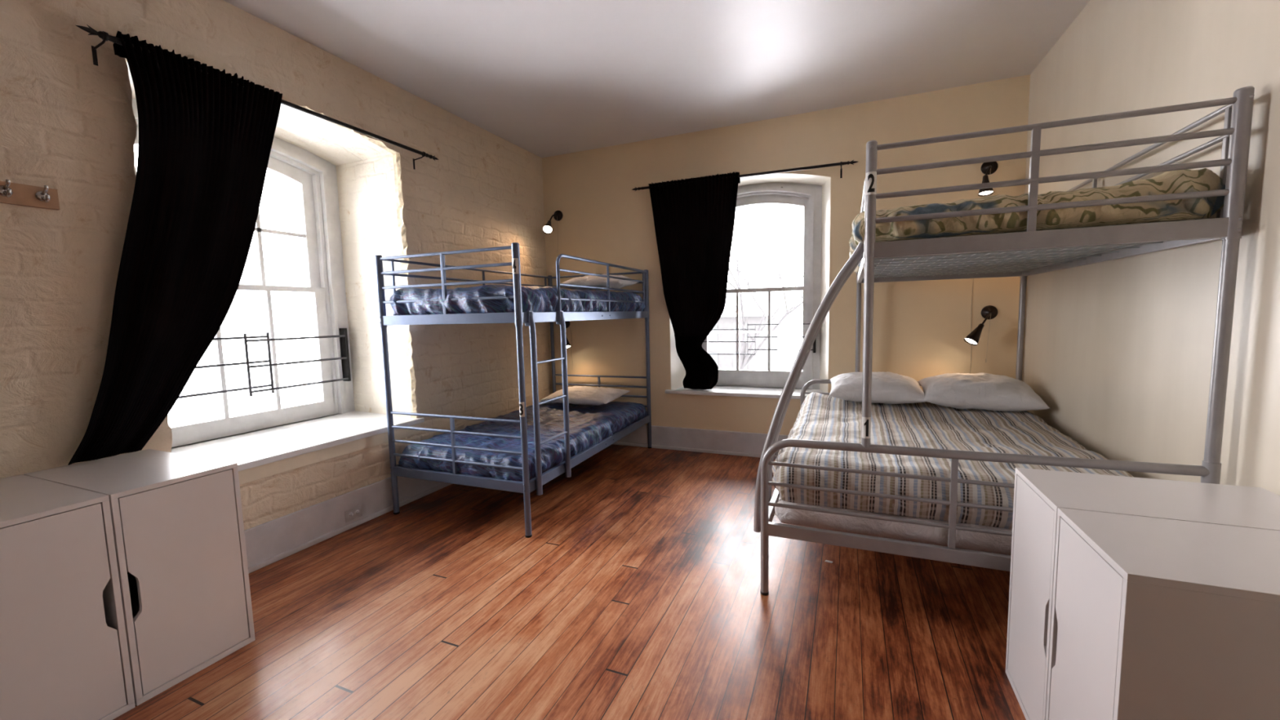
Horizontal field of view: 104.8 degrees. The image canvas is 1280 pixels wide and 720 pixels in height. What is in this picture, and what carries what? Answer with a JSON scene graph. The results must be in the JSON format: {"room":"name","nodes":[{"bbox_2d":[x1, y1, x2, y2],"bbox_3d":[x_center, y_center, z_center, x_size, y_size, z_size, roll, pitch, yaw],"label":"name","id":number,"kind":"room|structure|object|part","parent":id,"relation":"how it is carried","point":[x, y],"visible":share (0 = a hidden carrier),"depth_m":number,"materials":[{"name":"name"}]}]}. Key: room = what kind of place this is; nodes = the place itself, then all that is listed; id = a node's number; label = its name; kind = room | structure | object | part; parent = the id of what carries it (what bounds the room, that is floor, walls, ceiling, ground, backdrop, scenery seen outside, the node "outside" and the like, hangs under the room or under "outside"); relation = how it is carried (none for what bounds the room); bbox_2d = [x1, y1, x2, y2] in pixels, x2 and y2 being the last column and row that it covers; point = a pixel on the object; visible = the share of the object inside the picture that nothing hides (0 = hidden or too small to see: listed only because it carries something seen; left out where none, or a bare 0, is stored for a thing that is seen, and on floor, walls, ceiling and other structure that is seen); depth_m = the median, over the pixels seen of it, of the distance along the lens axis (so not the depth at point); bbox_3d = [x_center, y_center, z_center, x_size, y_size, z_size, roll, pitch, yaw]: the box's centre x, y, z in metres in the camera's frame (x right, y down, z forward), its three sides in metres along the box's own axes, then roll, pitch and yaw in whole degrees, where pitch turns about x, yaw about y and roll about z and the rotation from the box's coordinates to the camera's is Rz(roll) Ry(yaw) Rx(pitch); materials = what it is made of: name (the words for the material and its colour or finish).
{"room":"dormitory","nodes":[
{"label":"dormitory","id":0,"kind":"room"},
{"bbox_2d":[0,0,551,530],"bbox_3d":[-2.720,-0.284,2.075,0.780,2.940,8.050,1,6,23],"label":"wall","id":1,"kind":"structure","parent":0,"point":[68,122],"depth_m":2.67,"materials":[{"name":"brick"}]},
{"bbox_2d":[0,179,59,210],"bbox_3d":[-2.392,-0.618,1.751,0.066,0.080,0.453,1,6,23],"label":"coat rack","id":2,"kind":"object","parent":1,"relation":"attached to","point":[13,193],"visible":1,"depth_m":1.89,"materials":[{"name":"brown wood"}]},
{"bbox_2d":[75,24,438,169],"bbox_3d":[-1.900,-1.370,2.824,0.122,0.118,1.880,1,6,23],"label":"curtain rod","id":3,"kind":"object","parent":1,"relation":"attached to","point":[104,36],"visible":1,"depth_m":2.78,"materials":[{"name":"black metal"}]},
{"bbox_2d":[67,31,282,465],"bbox_3d":[-2.098,-0.509,2.297,0.075,1.777,0.932,1,6,23],"label":"curtain","id":4,"kind":"object","parent":3,"relation":"hanging from","point":[206,140],"visible":1,"depth_m":2.24,"materials":[{"name":"black fabric"}]},
{"bbox_2d":[132,98,424,471],"bbox_3d":[-2.332,-0.509,3.078,0.921,2.075,1.557,1,6,23],"label":"window","id":5,"kind":"structure","parent":1,"relation":"in","point":[255,439],"depth_m":3.55,"materials":[{"name":"white paint"}]},
{"bbox_3d":[-2.704,-0.943,3.249,0.040,0.955,1.128,1,6,23],"label":"sash","id":6,"kind":"part","parent":5,"relation":"part of","materials":[{"name":"white paint"}]},
{"bbox_3d":[-2.642,-0.012,3.319,0.046,0.985,1.128,1,6,23],"label":"sash","id":7,"kind":"part","parent":5,"relation":"part of","materials":[{"name":"white paint"}]},
{"bbox_2d":[177,328,351,399],"bbox_3d":[-2.572,0.025,3.268,0.065,0.426,1.335,1,6,23],"label":"guard","id":8,"kind":"object","parent":5,"relation":"attached to","point":[343,335],"visible":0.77,"depth_m":3.35,"materials":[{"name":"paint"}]},
{"bbox_3d":[-2.271,0.508,3.151,0.836,0.035,1.547,1,6,23],"label":"sill","id":9,"kind":"part","parent":5,"relation":"part of","materials":[{"name":"white paint"}]},
{"bbox_2d":[127,475,453,618],"bbox_3d":[-2.401,1.093,1.836,0.034,0.228,7.600,1,6,23],"label":"baseboard","id":10,"kind":"structure","parent":1,"relation":"attached to","point":[268,543],"depth_m":2.95,"materials":[{"name":"grey paint"}]},
{"bbox_2d":[238,422,421,484],"bbox_3d":[-1.918,0.567,2.987,0.016,0.084,1.465,1,6,23],"label":"trim","id":11,"kind":"structure","parent":1,"relation":"attached to","point":[251,474],"depth_m":2.94,"materials":[{"name":"white wood"}]},
{"bbox_2d":[344,504,362,522],"bbox_3d":[-1.836,0.986,3.159,0.009,0.074,0.116,1,6,23],"label":"power outlet","id":12,"kind":"object","parent":1,"relation":"attached to","point":[354,513],"visible":1,"depth_m":3.15,"materials":[{"name":"grey plastic"}]},
{"bbox_2d":[348,512,353,517],"bbox_3d":[-1.843,0.988,3.138,0.003,0.033,0.033,1,6,23],"label":"socket","id":13,"kind":"object","parent":12,"relation":"attached to","point":[350,514],"depth_m":3.14,"materials":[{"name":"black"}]},
{"bbox_2d":[112,444,1026,719],"bbox_3d":[-0.454,1.298,1.035,4.350,0.120,7.700,1,6,23],"label":"floor","id":14,"kind":"structure","parent":0,"point":[633,593],"depth_m":2.13,"materials":[{"name":"brown wood"}]},
{"bbox_2d":[0,474,135,719],"bbox_3d":[-2.138,0.840,1.632,0.664,0.758,0.373,1,6,23],"label":"base cabinet","id":15,"kind":"object","parent":14,"relation":"on","point":[64,655],"visible":1,"depth_m":1.55,"materials":[{"name":"white wood"}]},
{"bbox_2d":[23,448,255,706],"bbox_3d":[-1.992,0.804,1.978,0.664,0.758,0.373,1,6,23],"label":"base cabinet","id":16,"kind":"object","parent":14,"relation":"on","point":[177,519],"visible":0.79,"depth_m":1.84,"materials":[{"name":"white wood"}]},
{"bbox_3d":[-1.694,0.806,1.852,0.017,0.712,0.332,1,6,23],"label":"door","id":17,"kind":"part","parent":16,"relation":"part of","materials":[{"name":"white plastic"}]},
{"bbox_2d":[374,242,651,537],"bbox_3d":[-0.790,0.093,4.031,1.145,1.740,2.107,1,6,22],"label":"bunk bed","id":18,"kind":"object","parent":14,"relation":"on","point":[518,317],"visible":0.93,"depth_m":3.16,"materials":[{"name":"metal"}]},
{"bbox_3d":[-1.684,0.183,3.285,0.045,1.740,0.047,1,6,22],"label":"post","id":19,"kind":"part","parent":18,"relation":"part of","materials":[{"name":"grey metal"}]},
{"bbox_3d":[-1.207,-0.651,3.009,1.034,0.019,0.018,1,6,22],"label":"rail","id":20,"kind":"part","parent":18,"relation":"part of","materials":[{"name":"grey metal"}]},
{"bbox_3d":[-1.204,-0.559,3.018,1.034,0.019,0.018,1,6,22],"label":"rail","id":21,"kind":"part","parent":18,"relation":"part of","materials":[{"name":"grey metal"}]},
{"bbox_3d":[-1.202,-0.464,3.026,1.034,0.019,0.018,1,6,22],"label":"rail","id":22,"kind":"part","parent":18,"relation":"part of","materials":[{"name":"grey metal"}]},
{"bbox_3d":[-1.200,-0.371,3.035,1.034,0.019,0.018,1,6,22],"label":"rail","id":23,"kind":"part","parent":18,"relation":"part of","materials":[{"name":"grey metal"}]},
{"bbox_3d":[-1.183,0.359,3.103,1.034,0.019,0.018,1,6,22],"label":"rail","id":24,"kind":"part","parent":18,"relation":"part of","materials":[{"name":"grey metal"}]},
{"bbox_3d":[-1.181,0.453,3.111,1.034,0.019,0.018,1,6,22],"label":"rail","id":25,"kind":"part","parent":18,"relation":"part of","materials":[{"name":"grey metal"}]},
{"bbox_3d":[-1.179,0.549,3.120,1.034,0.019,0.018,1,6,22],"label":"rail","id":26,"kind":"part","parent":18,"relation":"part of","materials":[{"name":"grey metal"}]},
{"bbox_3d":[-1.177,0.642,3.129,1.034,0.019,0.018,1,6,22],"label":"rail","id":27,"kind":"part","parent":18,"relation":"part of","materials":[{"name":"grey metal"}]},
{"bbox_3d":[-1.319,-0.757,4.159,0.017,0.018,2.020,1,6,22],"label":"guard rail","id":28,"kind":"part","parent":18,"relation":"part of","materials":[{"name":"grey metal"}]},
{"bbox_3d":[-1.317,-0.662,4.168,0.017,0.018,2.020,1,6,22],"label":"guard rail","id":29,"kind":"part","parent":18,"relation":"part of","materials":[{"name":"grey metal"}]},
{"bbox_2d":[389,284,645,315],"bbox_3d":[-0.816,-0.453,3.977,1.117,0.225,2.096,1,6,22],"label":"duvet","id":30,"kind":"object","parent":18,"relation":"on","point":[535,299],"visible":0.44,"depth_m":3.11,"materials":[{"name":"blue fabric"}]},
{"bbox_2d":[560,273,639,290],"bbox_3d":[-0.381,-0.716,4.548,0.620,0.152,0.459,1,6,22],"label":"pillow","id":31,"kind":"object","parent":30,"relation":"on","point":[588,280],"visible":0.64,"depth_m":4.38,"materials":[{"name":"white fabric"}]},
{"bbox_3d":[-0.691,0.197,2.886,0.045,1.740,0.047,1,6,22],"label":"post","id":32,"kind":"part","parent":18,"relation":"part of","materials":[{"name":"grey metal"}]},
{"bbox_2d":[398,400,647,481],"bbox_3d":[-0.793,0.573,4.079,1.106,0.193,2.096,1,6,22],"label":"duvet","id":33,"kind":"object","parent":18,"relation":"on","point":[589,424],"visible":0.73,"depth_m":3.52,"materials":[{"name":"blue fabric"}]},
{"bbox_2d":[539,386,629,404],"bbox_3d":[-0.529,0.334,4.751,0.741,0.142,0.478,1,6,26],"label":"pillow","id":34,"kind":"object","parent":33,"relation":"on","point":[580,395],"visible":0.92,"depth_m":4.61,"materials":[{"name":"white fabric"}]},
{"bbox_3d":[-0.635,0.265,2.964,0.056,1.117,0.044,1,6,22],"label":"ladder rail","id":35,"kind":"part","parent":18,"relation":"part of","materials":[{"name":"grey metal"}]},
{"bbox_3d":[-0.915,-0.012,5.188,0.045,1.740,0.044,1,6,22],"label":"post","id":36,"kind":"part","parent":18,"relation":"part of","materials":[{"name":"grey metal"}]},
{"bbox_3d":[-0.506,0.232,3.284,0.056,1.117,0.044,1,6,22],"label":"ladder rail","id":37,"kind":"part","parent":18,"relation":"part of","materials":[{"name":"grey metal"}]},
{"bbox_3d":[-0.438,-0.846,4.910,1.034,0.019,0.018,1,6,22],"label":"rail","id":38,"kind":"part","parent":18,"relation":"part of","materials":[{"name":"grey metal"}]},
{"bbox_3d":[-0.413,0.259,5.013,1.034,0.019,0.018,1,6,22],"label":"rail","id":39,"kind":"part","parent":18,"relation":"part of","materials":[{"name":"grey metal"}]},
{"bbox_3d":[-0.415,0.165,5.004,1.034,0.019,0.018,1,6,22],"label":"rail","id":40,"kind":"part","parent":18,"relation":"part of","materials":[{"name":"grey metal"}]},
{"bbox_3d":[-0.244,-0.585,3.970,0.023,0.384,1.600,1,6,22],"label":"guard rail","id":41,"kind":"part","parent":18,"relation":"part of","materials":[{"name":"grey metal"}]},
{"bbox_3d":[-0.254,-0.667,3.942,0.016,0.017,1.533,1,6,22],"label":"guard rail","id":42,"kind":"part","parent":18,"relation":"part of","materials":[{"name":"grey metal"}]},
{"bbox_3d":[-0.252,-0.571,3.951,0.016,0.017,1.533,1,6,22],"label":"guard rail","id":43,"kind":"part","parent":18,"relation":"part of","materials":[{"name":"grey metal"}]},
{"bbox_3d":[-0.249,-0.477,3.960,0.016,0.017,1.533,1,6,22],"label":"guard rail","id":44,"kind":"part","parent":18,"relation":"part of","materials":[{"name":"grey metal"}]},
{"bbox_3d":[-0.411,0.355,5.022,1.034,0.019,0.018,1,6,22],"label":"rail","id":45,"kind":"part","parent":18,"relation":"part of","materials":[{"name":"grey metal"}]},
{"bbox_3d":[0.077,0.002,4.789,0.045,1.740,0.044,1,6,22],"label":"post","id":46,"kind":"part","parent":18,"relation":"part of","materials":[{"name":"grey metal"}]},
{"bbox_2d":[753,85,1254,595],"bbox_3d":[1.621,0.022,2.884,1.572,1.983,2.103,1,6,23],"label":"bunk bed","id":47,"kind":"object","parent":14,"relation":"on","point":[1235,135],"visible":0.79,"depth_m":1.91,"materials":[{"name":"silver metal"}]},
{"bbox_3d":[0.765,0.163,2.257,0.485,1.358,0.034,1,6,23],"label":"ladder rail","id":48,"kind":"part","parent":47,"relation":"part of","materials":[{"name":"silver metal"}]},
{"bbox_3d":[0.897,0.131,2.568,0.485,1.358,0.034,1,6,23],"label":"ladder rail","id":49,"kind":"part","parent":47,"relation":"part of","materials":[{"name":"silver metal"}]},
{"bbox_3d":[2.050,0.287,3.853,1.458,0.017,0.016,1,6,23],"label":"rail","id":50,"kind":"part","parent":47,"relation":"part of","materials":[{"name":"silver metal"}]},
{"bbox_3d":[1.736,-0.447,3.909,0.041,1.245,0.044,1,6,23],"label":"post","id":51,"kind":"part","parent":47,"relation":"part of","materials":[{"name":"silver metal"}]},
{"bbox_3d":[1.411,-0.782,3.124,0.023,0.382,1.592,1,6,23],"label":"guard rail","id":52,"kind":"part","parent":47,"relation":"part of","materials":[{"name":"silver metal"}]},
{"bbox_3d":[0.939,-0.253,2.021,0.041,1.245,0.044,1,6,23],"label":"post","id":53,"kind":"part","parent":47,"relation":"part of","materials":[{"name":"silver metal"}]},
{"bbox_3d":[1.257,0.672,1.983,1.458,0.017,0.016,1,6,23],"label":"rail","id":54,"kind":"part","parent":47,"relation":"part of","materials":[{"name":"silver metal"}]},
{"bbox_3d":[1.255,0.575,1.974,1.458,0.017,0.016,1,6,23],"label":"rail","id":55,"kind":"part","parent":47,"relation":"part of","materials":[{"name":"silver metal"}]},
{"bbox_3d":[1.253,0.480,1.966,1.458,0.017,0.016,1,6,23],"label":"rail","id":56,"kind":"part","parent":47,"relation":"part of","materials":[{"name":"silver metal"}]},
{"bbox_2d":[774,496,1012,555],"bbox_3d":[1.661,0.628,2.932,1.439,0.114,2.010,1,6,23],"label":"mattress","id":57,"kind":"object","parent":47,"relation":"on","point":[980,541],"visible":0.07,"depth_m":2.12,"materials":[{"name":"white fabric"}]},
{"bbox_2d":[772,391,1133,528],"bbox_3d":[1.657,0.448,2.904,1.501,0.266,2.022,1,6,23],"label":"duvet","id":58,"kind":"object","parent":57,"relation":"on","point":[820,417],"visible":0.66,"depth_m":2.30,"materials":[{"name":"fabric"}]},
{"bbox_2d":[828,371,925,404],"bbox_3d":[1.711,0.202,3.584,0.621,0.209,0.498,1,6,22],"label":"pillow","id":59,"kind":"object","parent":58,"relation":"on","point":[887,388],"visible":0.91,"depth_m":3.42,"materials":[{"name":"white fabric"}]},
{"bbox_2d":[918,373,1050,412],"bbox_3d":[2.264,0.208,3.308,0.661,0.227,0.516,1,6,26],"label":"pillow","id":60,"kind":"object","parent":58,"relation":"on","point":[984,391],"visible":0.99,"depth_m":3.15,"materials":[{"name":"white fabric"}]},
{"bbox_3d":[2.724,-0.064,3.531,0.043,1.983,0.045,1,6,23],"label":"post","id":61,"kind":"part","parent":47,"relation":"part of","materials":[{"name":"silver metal"}]},
{"bbox_2d":[874,218,1202,277],"bbox_3d":[1.823,-0.556,2.740,1.034,0.036,2.020,1,6,23],"label":"mattress","id":62,"kind":"object","parent":47,"relation":"on","point":[1117,246],"visible":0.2,"depth_m":2.59,"materials":[{"name":"grey fabric"}]},
{"bbox_2d":[848,168,1225,273],"bbox_3d":[1.797,-0.672,2.733,1.183,0.195,2.067,1,6,23],"label":"duvet","id":63,"kind":"object","parent":62,"relation":"on","point":[1187,180],"visible":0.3,"depth_m":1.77,"materials":[{"name":"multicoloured fabric"}]},
{"bbox_3d":[1.422,-0.552,1.788,1.033,0.027,0.020,1,6,23],"label":"rail","id":64,"kind":"part","parent":47,"relation":"part of","materials":[{"name":"silver metal"}]},
{"bbox_3d":[1.420,-0.646,1.779,1.033,0.027,0.020,1,6,23],"label":"rail","id":65,"kind":"part","parent":47,"relation":"part of","materials":[{"name":"silver metal"}]},
{"bbox_3d":[1.418,-0.741,1.771,1.033,0.027,0.020,1,6,23],"label":"rail","id":66,"kind":"part","parent":47,"relation":"part of","materials":[{"name":"silver metal"}]},
{"bbox_3d":[1.416,-0.834,1.762,1.033,0.027,0.020,1,6,23],"label":"rail","id":67,"kind":"part","parent":47,"relation":"part of","materials":[{"name":"silver metal"}]},
{"bbox_3d":[2.304,-0.921,2.500,0.018,0.019,2.018,1,6,23],"label":"guard rail","id":68,"kind":"part","parent":47,"relation":"part of","materials":[{"name":"silver metal"}]},
{"bbox_3d":[2.306,-0.828,2.508,0.018,0.019,2.018,1,6,23],"label":"guard rail","id":69,"kind":"part","parent":47,"relation":"part of","materials":[{"name":"silver metal"}]},
{"bbox_3d":[1.927,0.130,1.643,0.043,1.983,0.045,1,6,23],"label":"post","id":70,"kind":"part","parent":47,"relation":"part of","materials":[{"name":"silver metal"}]},
{"bbox_2d":[1005,467,1279,719],"bbox_3d":[1.517,0.772,1.456,0.605,0.758,0.373,1,6,23],"label":"base cabinet","id":71,"kind":"object","parent":14,"relation":"on","point":[1038,494],"visible":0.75,"depth_m":1.48,"materials":[{"name":"white wood"}]},
{"bbox_3d":[1.247,0.765,1.569,0.017,0.712,0.332,1,6,23],"label":"door","id":72,"kind":"part","parent":71,"relation":"part of","materials":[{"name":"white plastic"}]},
{"bbox_2d":[1045,507,1279,719],"bbox_3d":[1.371,0.807,1.110,0.605,0.758,0.373,1,6,23],"label":"base cabinet","id":73,"kind":"object","parent":14,"relation":"on","point":[1153,618],"visible":1,"depth_m":1.03,"materials":[{"name":"white wood"}]},
{"bbox_3d":[1.101,0.800,1.224,0.017,0.712,0.332,1,6,23],"label":"door","id":74,"kind":"part","parent":73,"relation":"part of","materials":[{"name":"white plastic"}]},
{"bbox_2d":[223,0,1090,157],"bbox_3d":[-0.796,-1.778,1.136,5.250,0.120,8.300,1,6,23],"label":"ceiling","id":75,"kind":"structure","parent":0,"point":[546,78],"depth_m":3.08,"materials":[{"name":"paint"}]},
{"bbox_2d":[542,74,1030,435],"bbox_3d":[1.103,-0.601,4.533,4.350,2.940,0.380,1,6,23],"label":"wall","id":76,"kind":"structure","parent":0,"point":[920,328],"depth_m":4.13,"materials":[{"name":"beige paint"}]},
{"bbox_2d":[542,210,562,253],"bbox_3d":[-0.883,-1.307,4.954,0.106,0.432,0.255,1,6,23],"label":"reading lamp","id":77,"kind":"object","parent":76,"relation":"attached to","point":[557,215],"visible":1,"depth_m":4.97,"materials":[{"name":"brown metal"}]},
{"bbox_3d":[-0.903,-1.327,4.902,0.100,0.146,0.147,1,6,23],"label":"lamp shade","id":78,"kind":"part","parent":77,"relation":"part of","materials":[{"name":"brown metal"}]},
{"bbox_3d":[-0.914,-1.299,4.876,0.078,0.074,0.074,-6,7,-39],"label":"bulb","id":79,"kind":"part","parent":77,"relation":"part of","materials":[{"name":"white glass"}]},
{"bbox_3d":[-0.845,-1.479,5.039,0.106,0.106,0.036,1,6,23],"label":"wall plate","id":80,"kind":"part","parent":77,"relation":"part of","materials":[{"name":"brown metal"}]},
{"bbox_2d":[564,320,571,349],"bbox_3d":[-0.758,-0.212,5.059,0.095,0.432,0.253,-2,5,-9],"label":"reading lamp","id":81,"kind":"object","parent":76,"relation":"attached to","point":[567,323],"visible":0.23,"depth_m":5.03,"materials":[{"name":"brown metal"}]},
{"bbox_3d":[-0.782,-0.382,5.125,0.106,0.106,0.036,1,6,23],"label":"wall plate","id":82,"kind":"part","parent":81,"relation":"part of","materials":[{"name":"brown metal"}]},
{"bbox_3d":[-0.749,-0.185,4.987,0.104,0.156,0.101,1,6,23],"label":"lamp shade","id":83,"kind":"part","parent":81,"relation":"part of","materials":[{"name":"brown metal"}]},
{"bbox_2d":[613,425,788,458],"bbox_3d":[0.942,0.771,4.517,4.070,0.220,0.032,1,6,23],"label":"baseboard","id":84,"kind":"structure","parent":76,"relation":"attached to","point":[698,440],"depth_m":4.66,"materials":[{"name":"grey paint"}]},
{"bbox_2d":[665,182,822,399],"bbox_3d":[1.024,-0.670,4.611,1.518,1.963,0.555,1,6,23],"label":"window","id":85,"kind":"structure","parent":76,"relation":"in","point":[770,384],"depth_m":4.57,"materials":[{"name":"white paint"}]},
{"bbox_3d":[1.028,0.295,4.657,1.518,0.033,0.460,1,6,23],"label":"sill","id":86,"kind":"part","parent":85,"relation":"part of","materials":[{"name":"white paint"}]},
{"bbox_3d":[1.104,-0.215,4.792,1.012,0.955,0.046,1,6,23],"label":"sash","id":87,"kind":"part","parent":85,"relation":"part of","materials":[{"name":"white paint"}]},
{"bbox_2d":[703,323,816,355],"bbox_3d":[1.071,-0.210,4.720,1.158,0.330,0.065,1,6,23],"label":"guard","id":88,"kind":"object","parent":85,"relation":"attached to","point":[755,324],"visible":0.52,"depth_m":4.66,"materials":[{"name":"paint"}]},
{"bbox_3d":[1.095,-0.686,4.752,1.250,1.960,0.128,1,6,23],"label":"frame","id":89,"kind":"part","parent":85,"relation":"part of","materials":[{"name":"white paint"}]},
{"bbox_3d":[1.100,-1.114,4.749,1.012,0.913,0.040,1,6,23],"label":"sash","id":90,"kind":"part","parent":85,"relation":"part of","materials":[{"name":"white paint"}]},
{"bbox_2d":[631,160,857,191],"bbox_3d":[0.834,-1.550,4.290,1.955,0.125,0.100,1,6,23],"label":"curtain rod","id":91,"kind":"object","parent":76,"relation":"attached to","point":[852,162],"visible":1,"depth_m":4.06,"materials":[{"name":"black metal"}]},
{"bbox_2d":[648,171,740,389],"bbox_3d":[0.534,-0.683,4.583,0.838,1.928,0.259,1,6,23],"label":"curtain","id":92,"kind":"object","parent":91,"relation":"hanging from","point":[694,222],"visible":1,"depth_m":4.48,"materials":[{"name":"black fabric"}]},
{"bbox_2d":[969,278,973,373],"bbox_3d":[2.523,-0.489,3.734,0.016,1.300,0.004,1,6,23],"label":"cable","id":93,"kind":"object","parent":76,"relation":"attached to","point":[973,278],"visible":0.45,"depth_m":3.75,"materials":[{"name":"beige plastic"}]},
{"bbox_2d":[964,305,998,362],"bbox_3d":[2.530,-0.189,3.671,0.297,0.432,0.095,-4,6,-27],"label":"reading lamp","id":94,"kind":"object","parent":76,"relation":"attached to","point":[988,312],"visible":1,"depth_m":3.64,"materials":[{"name":"black metal"}]},
{"bbox_3d":[2.441,-0.152,3.625,0.077,0.072,0.083,1,6,23],"label":"bulb","id":95,"kind":"part","parent":94,"relation":"part of","materials":[{"name":"white glass"}]},
{"bbox_3d":[2.458,-0.187,3.636,0.138,0.163,0.094,-4,6,-30],"label":"lamp shade","id":96,"kind":"part","parent":94,"relation":"part of","materials":[{"name":"brown metal"}]},
{"bbox_3d":[2.571,-0.307,3.648,0.122,0.100,0.026,-4,6,-30],"label":"arm","id":97,"kind":"part","parent":94,"relation":"part of","materials":[{"name":"brown metal"}]},
{"bbox_3d":[2.619,-0.162,3.703,0.008,0.369,0.025,-5,6,-32],"label":"pull cord","id":98,"kind":"part","parent":94,"relation":"part of","materials":[{"name":"beige"}]},
{"bbox_3d":[2.621,-0.356,3.690,0.106,0.106,0.036,1,6,23],"label":"wall plate","id":99,"kind":"part","parent":94,"relation":"part of","materials":[{"name":"brown metal"}]},
{"bbox_2d":[977,161,998,196],"bbox_3d":[2.514,-1.246,3.563,0.104,0.432,0.218,3,7,38],"label":"reading lamp","id":100,"kind":"object","parent":76,"relation":"attached to","point":[987,168],"visible":0.77,"depth_m":3.57,"materials":[{"name":"brown metal"}]},
{"bbox_3d":[2.474,-1.219,3.522,0.088,0.063,0.086,1,6,23],"label":"bulb","id":101,"kind":"part","parent":100,"relation":"part of","materials":[{"name":"white glass"}]},
{"bbox_3d":[2.473,-1.252,3.517,0.096,0.144,0.094,1,6,23],"label":"lamp shade","id":102,"kind":"part","parent":100,"relation":"part of","materials":[{"name":"brown metal"}]},
{"bbox_3d":[2.522,-1.367,3.558,0.114,0.098,0.028,-6,7,-41],"label":"arm","id":103,"kind":"part","parent":100,"relation":"part of","materials":[{"name":"brown metal"}]},
{"bbox_3d":[2.562,-1.415,3.606,0.106,0.106,0.036,1,6,23],"label":"wall plate","id":104,"kind":"part","parent":100,"relation":"part of","materials":[{"name":"brown metal"}]},
{"bbox_2d":[1022,0,1279,495],"bbox_3d":[1.424,-0.195,0.088,0.120,2.940,7.602,1,6,22],"label":"wall","id":105,"kind":"structure","parent":0,"point":[1119,352],"depth_m":2.04,"materials":[{"name":"beige paint"}]},
{"label":"outside","id":106,"kind":"structure","parent":0,"visible":0},
{"bbox_2d":[168,340,802,426],"bbox_3d":[-4.247,3.570,23.370,100.000,0.200,150.000,1,6,23],"label":"snowy ground","id":107,"kind":"structure","parent":106,"point":[185,411],"depth_m":39.32,"materials":[{"name":"white snow"}]},
{"bbox_2d":[707,286,782,370],"bbox_3d":[5.718,-2.059,40.391,10.800,7.400,6.800,1,6,23],"label":"house","id":108,"kind":"structure","parent":107,"relation":"on","point":[727,320],"depth_m":36.81,"materials":[{"name":"brick"}]},
{"bbox_2d":[726,212,803,369],"bbox_3d":[4.420,-1.302,18.905,6.813,9.972,4.240,-4,6,-29],"label":"bare tree","id":109,"kind":"object","parent":107,"relation":"on","point":[744,360],"visible":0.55,"depth_m":19.14,"materials":[{"name":"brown plant"}]}
]}

